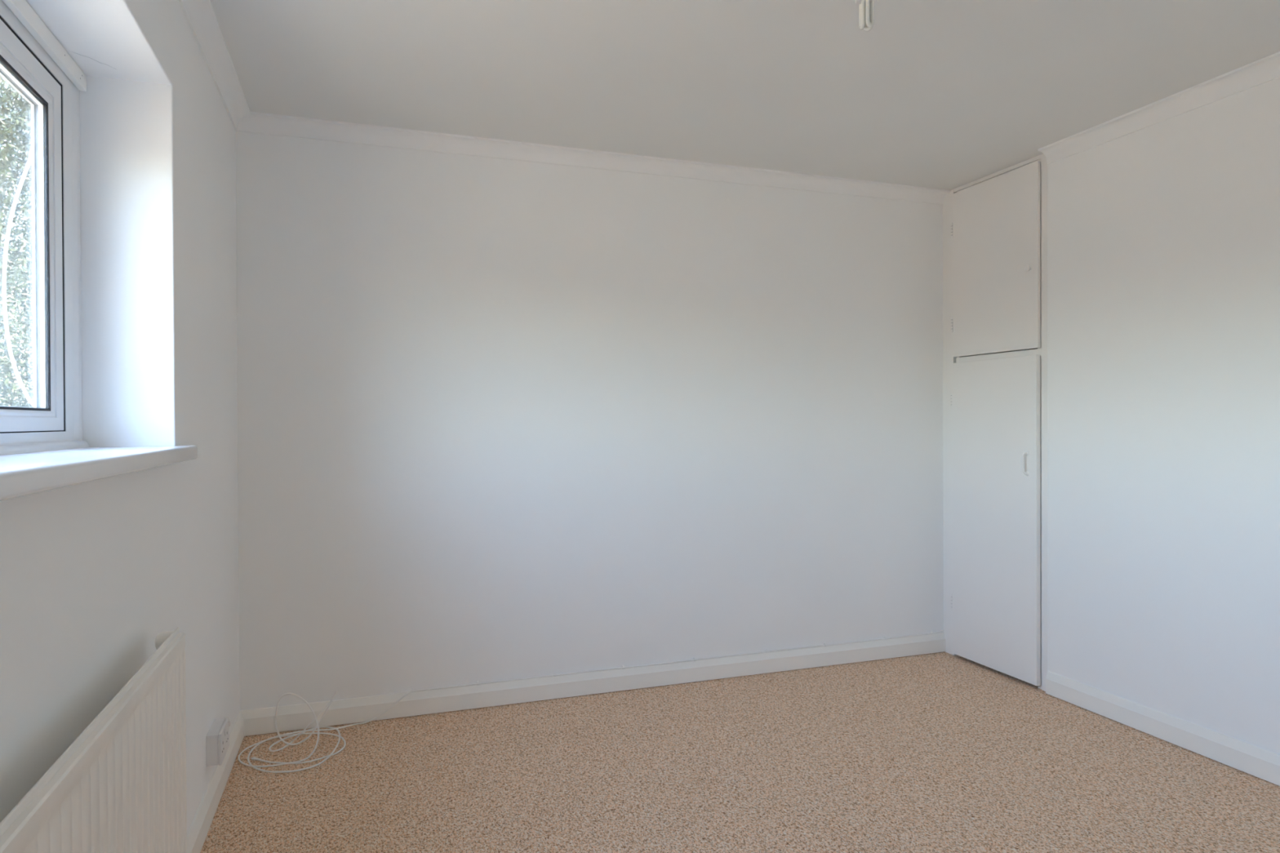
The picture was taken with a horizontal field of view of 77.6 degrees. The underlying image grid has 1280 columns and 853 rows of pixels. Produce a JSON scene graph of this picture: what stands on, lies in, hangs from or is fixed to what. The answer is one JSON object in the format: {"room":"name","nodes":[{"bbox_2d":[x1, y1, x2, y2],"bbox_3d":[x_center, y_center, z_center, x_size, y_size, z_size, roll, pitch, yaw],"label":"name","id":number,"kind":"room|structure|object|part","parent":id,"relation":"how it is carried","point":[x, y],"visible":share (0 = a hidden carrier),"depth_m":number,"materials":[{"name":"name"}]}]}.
{"room":"empty bedroom","nodes":[
{"label":"empty bedroom","id":0,"kind":"room"},
{"bbox_2d":[0,0,239,833],"bbox_3d":[-1.054,0.069,1.259,0.285,2.428,3.500,0,0,-19],"label":"wall","id":1,"kind":"structure","parent":0,"point":[91,573],"depth_m":1.93,"materials":[{"name":"white paint"}]},
{"bbox_2d":[2,149,33,406],"bbox_3d":[-1.491,-0.375,1.966,0.033,0.842,0.327,0,0,-11],"label":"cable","id":2,"kind":"object","parent":1,"relation":"attached to","point":[29,160],"visible":0.66,"depth_m":1.84,"materials":[{"name":"white plastic"}]},
{"bbox_2d":[0,626,186,852],"bbox_3d":[-0.811,0.798,1.138,0.082,0.728,1.280,0,0,-19],"label":"panel radiator","id":3,"kind":"object","parent":1,"relation":"attached to","point":[120,787],"visible":1,"depth_m":1.27,"materials":[{"name":"metal"}]},
{"bbox_2d":[0,0,197,501],"bbox_3d":[-1.010,-0.375,1.224,0.301,0.926,1.614,0,0,-19],"label":"window","id":4,"kind":"structure","parent":1,"relation":"in","point":[42,447],"depth_m":1.72,"materials":[{"name":"white plastic"}]},
{"bbox_3d":[-1.214,-0.378,1.491,0.031,0.777,0.639,0,0,-19],"label":"sash","id":5,"kind":"part","parent":4,"relation":"part of","materials":[{"name":"white plastic"}]},
{"bbox_3d":[-1.122,-0.393,1.185,0.064,0.889,1.506,0,0,-19],"label":"frame","id":6,"kind":"part","parent":4,"relation":"part of","materials":[{"name":"white plastic"}]},
{"bbox_3d":[-0.994,0.070,1.232,0.271,0.035,1.614,0,0,-19],"label":"sill","id":7,"kind":"part","parent":4,"relation":"part of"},
{"bbox_2d":[178,0,250,130],"bbox_3d":[-0.897,-1.117,1.307,0.057,0.058,3.500,0,0,-19],"label":"trim","id":8,"kind":"structure","parent":1,"relation":"attached to","point":[200,15],"depth_m":2.41,"materials":[{"name":"white paint"}]},
{"bbox_2d":[186,711,244,852],"bbox_3d":[-0.907,1.113,1.315,0.017,0.092,3.500,0,0,-19],"label":"baseboard","id":9,"kind":"structure","parent":1,"relation":"attached to","point":[197,832],"depth_m":2.37,"materials":[{"name":"white wood"}]},
{"bbox_2d":[205,717,231,766],"bbox_3d":[-1.275,0.952,2.409,0.044,0.092,0.147,0,0,-19],"label":"wall socket","id":10,"kind":"object","parent":1,"relation":"attached to","point":[217,739],"visible":1,"depth_m":2.35,"materials":[{"name":"white plastic"}]},
{"bbox_3d":[-1.261,0.952,2.413,0.009,0.092,0.146,0,0,-19],"label":"plate","id":11,"kind":"part","parent":10,"relation":"part of","materials":[{"name":"white plastic"}]},
{"bbox_2d":[235,130,1026,711],"bbox_3d":[0.146,0.049,3.609,4.097,2.428,0.150,0,0,-19],"label":"wall","id":12,"kind":"structure","parent":0,"point":[498,419],"depth_m":3.37,"materials":[{"name":"white paint"}]},
{"bbox_2d":[240,632,946,736],"bbox_3d":[0.023,1.095,3.483,3.200,0.092,0.017,0,0,-19],"label":"baseboard","id":13,"kind":"structure","parent":12,"relation":"attached to","point":[360,709],"depth_m":3.37,"materials":[{"name":"white wood"}]},
{"bbox_2d":[237,111,950,204],"bbox_3d":[0.021,-1.135,3.450,3.200,0.058,0.057,0,0,-19],"label":"trim","id":14,"kind":"structure","parent":12,"relation":"attached to","point":[254,122],"depth_m":3.34,"materials":[{"name":"white paint"}]},
{"bbox_2d":[200,652,1279,852],"bbox_3d":[0.885,1.211,1.940,3.812,0.120,3.500,0,0,-19],"label":"floor","id":15,"kind":"structure","parent":0,"point":[940,752],"depth_m":2.60,"materials":[{"name":"carpet"}]},
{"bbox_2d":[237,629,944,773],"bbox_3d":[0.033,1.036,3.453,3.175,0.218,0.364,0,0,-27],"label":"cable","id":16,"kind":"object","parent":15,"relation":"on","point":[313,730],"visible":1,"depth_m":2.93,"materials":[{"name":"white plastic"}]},
{"bbox_2d":[942,153,1047,691],"bbox_3d":[1.871,-0.019,3.787,0.611,2.308,0.648,0,0,-19],"label":"tall cabinet","id":17,"kind":"object","parent":15,"relation":"on","point":[995,228],"visible":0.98,"depth_m":3.64,"materials":[{"name":"paint"}]},
{"bbox_3d":[1.632,0.404,3.676,0.023,1.428,0.520,0,0,-19],"label":"door","id":18,"kind":"part","parent":17,"relation":"part of","materials":[{"name":"paint"}]},
{"bbox_3d":[1.632,-0.742,3.670,0.016,0.802,0.520,0,0,-19],"label":"door","id":19,"kind":"part","parent":17,"relation":"part of","materials":[{"name":"paint"}]},
{"bbox_3d":[1.645,-0.321,3.674,0.005,0.034,0.520,0,0,-19],"label":"rail","id":20,"kind":"part","parent":17,"relation":"part of","materials":[{"name":"paint"}]},
{"bbox_3d":[1.676,0.161,3.467,0.031,0.101,0.010,0,0,-19],"label":"pull handle","id":21,"kind":"part","parent":17,"relation":"part of","materials":[{"name":"paint"}]},
{"bbox_3d":[1.687,-0.687,3.459,0.021,0.027,0.027,0,0,-19],"label":"knob","id":22,"kind":"part","parent":17,"relation":"part of","materials":[{"name":"paint"}]},
{"bbox_3d":[1.756,-0.016,3.421,0.045,2.308,0.033,0,0,-19],"label":"lock post","id":23,"kind":"part","parent":17,"relation":"part of","materials":[{"name":"paint"}]},
{"bbox_2d":[209,0,1279,190],"bbox_3d":[0.736,-1.232,1.891,4.097,0.150,3.770,0,0,-19],"label":"ceiling","id":24,"kind":"structure","parent":0,"point":[948,95],"depth_m":2.57,"materials":[{"name":"white paint"}]},
{"bbox_2d":[855,0,877,31],"bbox_3d":[0.562,-1.071,1.975,0.092,0.170,0.092,0,0,-19],"label":"ceiling lamp","id":25,"kind":"object","parent":24,"relation":"attached to","point":[866,7],"visible":1,"depth_m":1.96,"materials":[{"name":"white glass"}]},
{"bbox_3d":[0.562,-1.073,1.975,0.055,0.046,0.055,0,0,-19],"label":"bulb","id":26,"kind":"part","parent":25,"relation":"part of","materials":[{"name":"white plastic"}]},
{"bbox_2d":[1047,77,1279,755],"bbox_3d":[2.277,0.050,2.075,0.160,2.428,2.851,0,0,-19],"label":"wall","id":27,"kind":"structure","parent":0,"point":[1163,237],"depth_m":2.87,"materials":[{"name":"white paint"}]},
{"bbox_2d":[1037,51,1279,164],"bbox_3d":[2.172,-1.134,2.026,0.057,0.058,2.839,0,0,-19],"label":"trim","id":28,"kind":"structure","parent":27,"relation":"attached to","point":[1265,69],"depth_m":2.84,"materials":[{"name":"white paint"}]},
{"bbox_2d":[1045,671,1279,786],"bbox_3d":[2.200,1.096,2.047,0.017,0.092,2.839,0,0,-19],"label":"baseboard","id":29,"kind":"structure","parent":27,"relation":"attached to","point":[1259,762],"depth_m":2.86,"materials":[{"name":"white wood"}]},
{"label":"outside","id":30,"kind":"structure","parent":0,"visible":0},
{"bbox_3d":[-12.699,1.557,1.711,38.000,0.100,45.000,0,0,-19],"label":"ground","id":31,"kind":"structure","parent":30,"visible":0},
{"bbox_2d":[0,75,33,407],"bbox_3d":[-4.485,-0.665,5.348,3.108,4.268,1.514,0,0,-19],"label":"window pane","id":32,"kind":"object","parent":31,"relation":"on","point":[15,121],"visible":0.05,"depth_m":5.09,"materials":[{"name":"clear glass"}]},
{"bbox_3d":[-4.192,-0.286,5.298,0.241,3.483,0.083,0,0,-2],"label":"stem","id":33,"kind":"part","parent":32,"relation":"part of","materials":[{"name":"green plant"}]}
]}

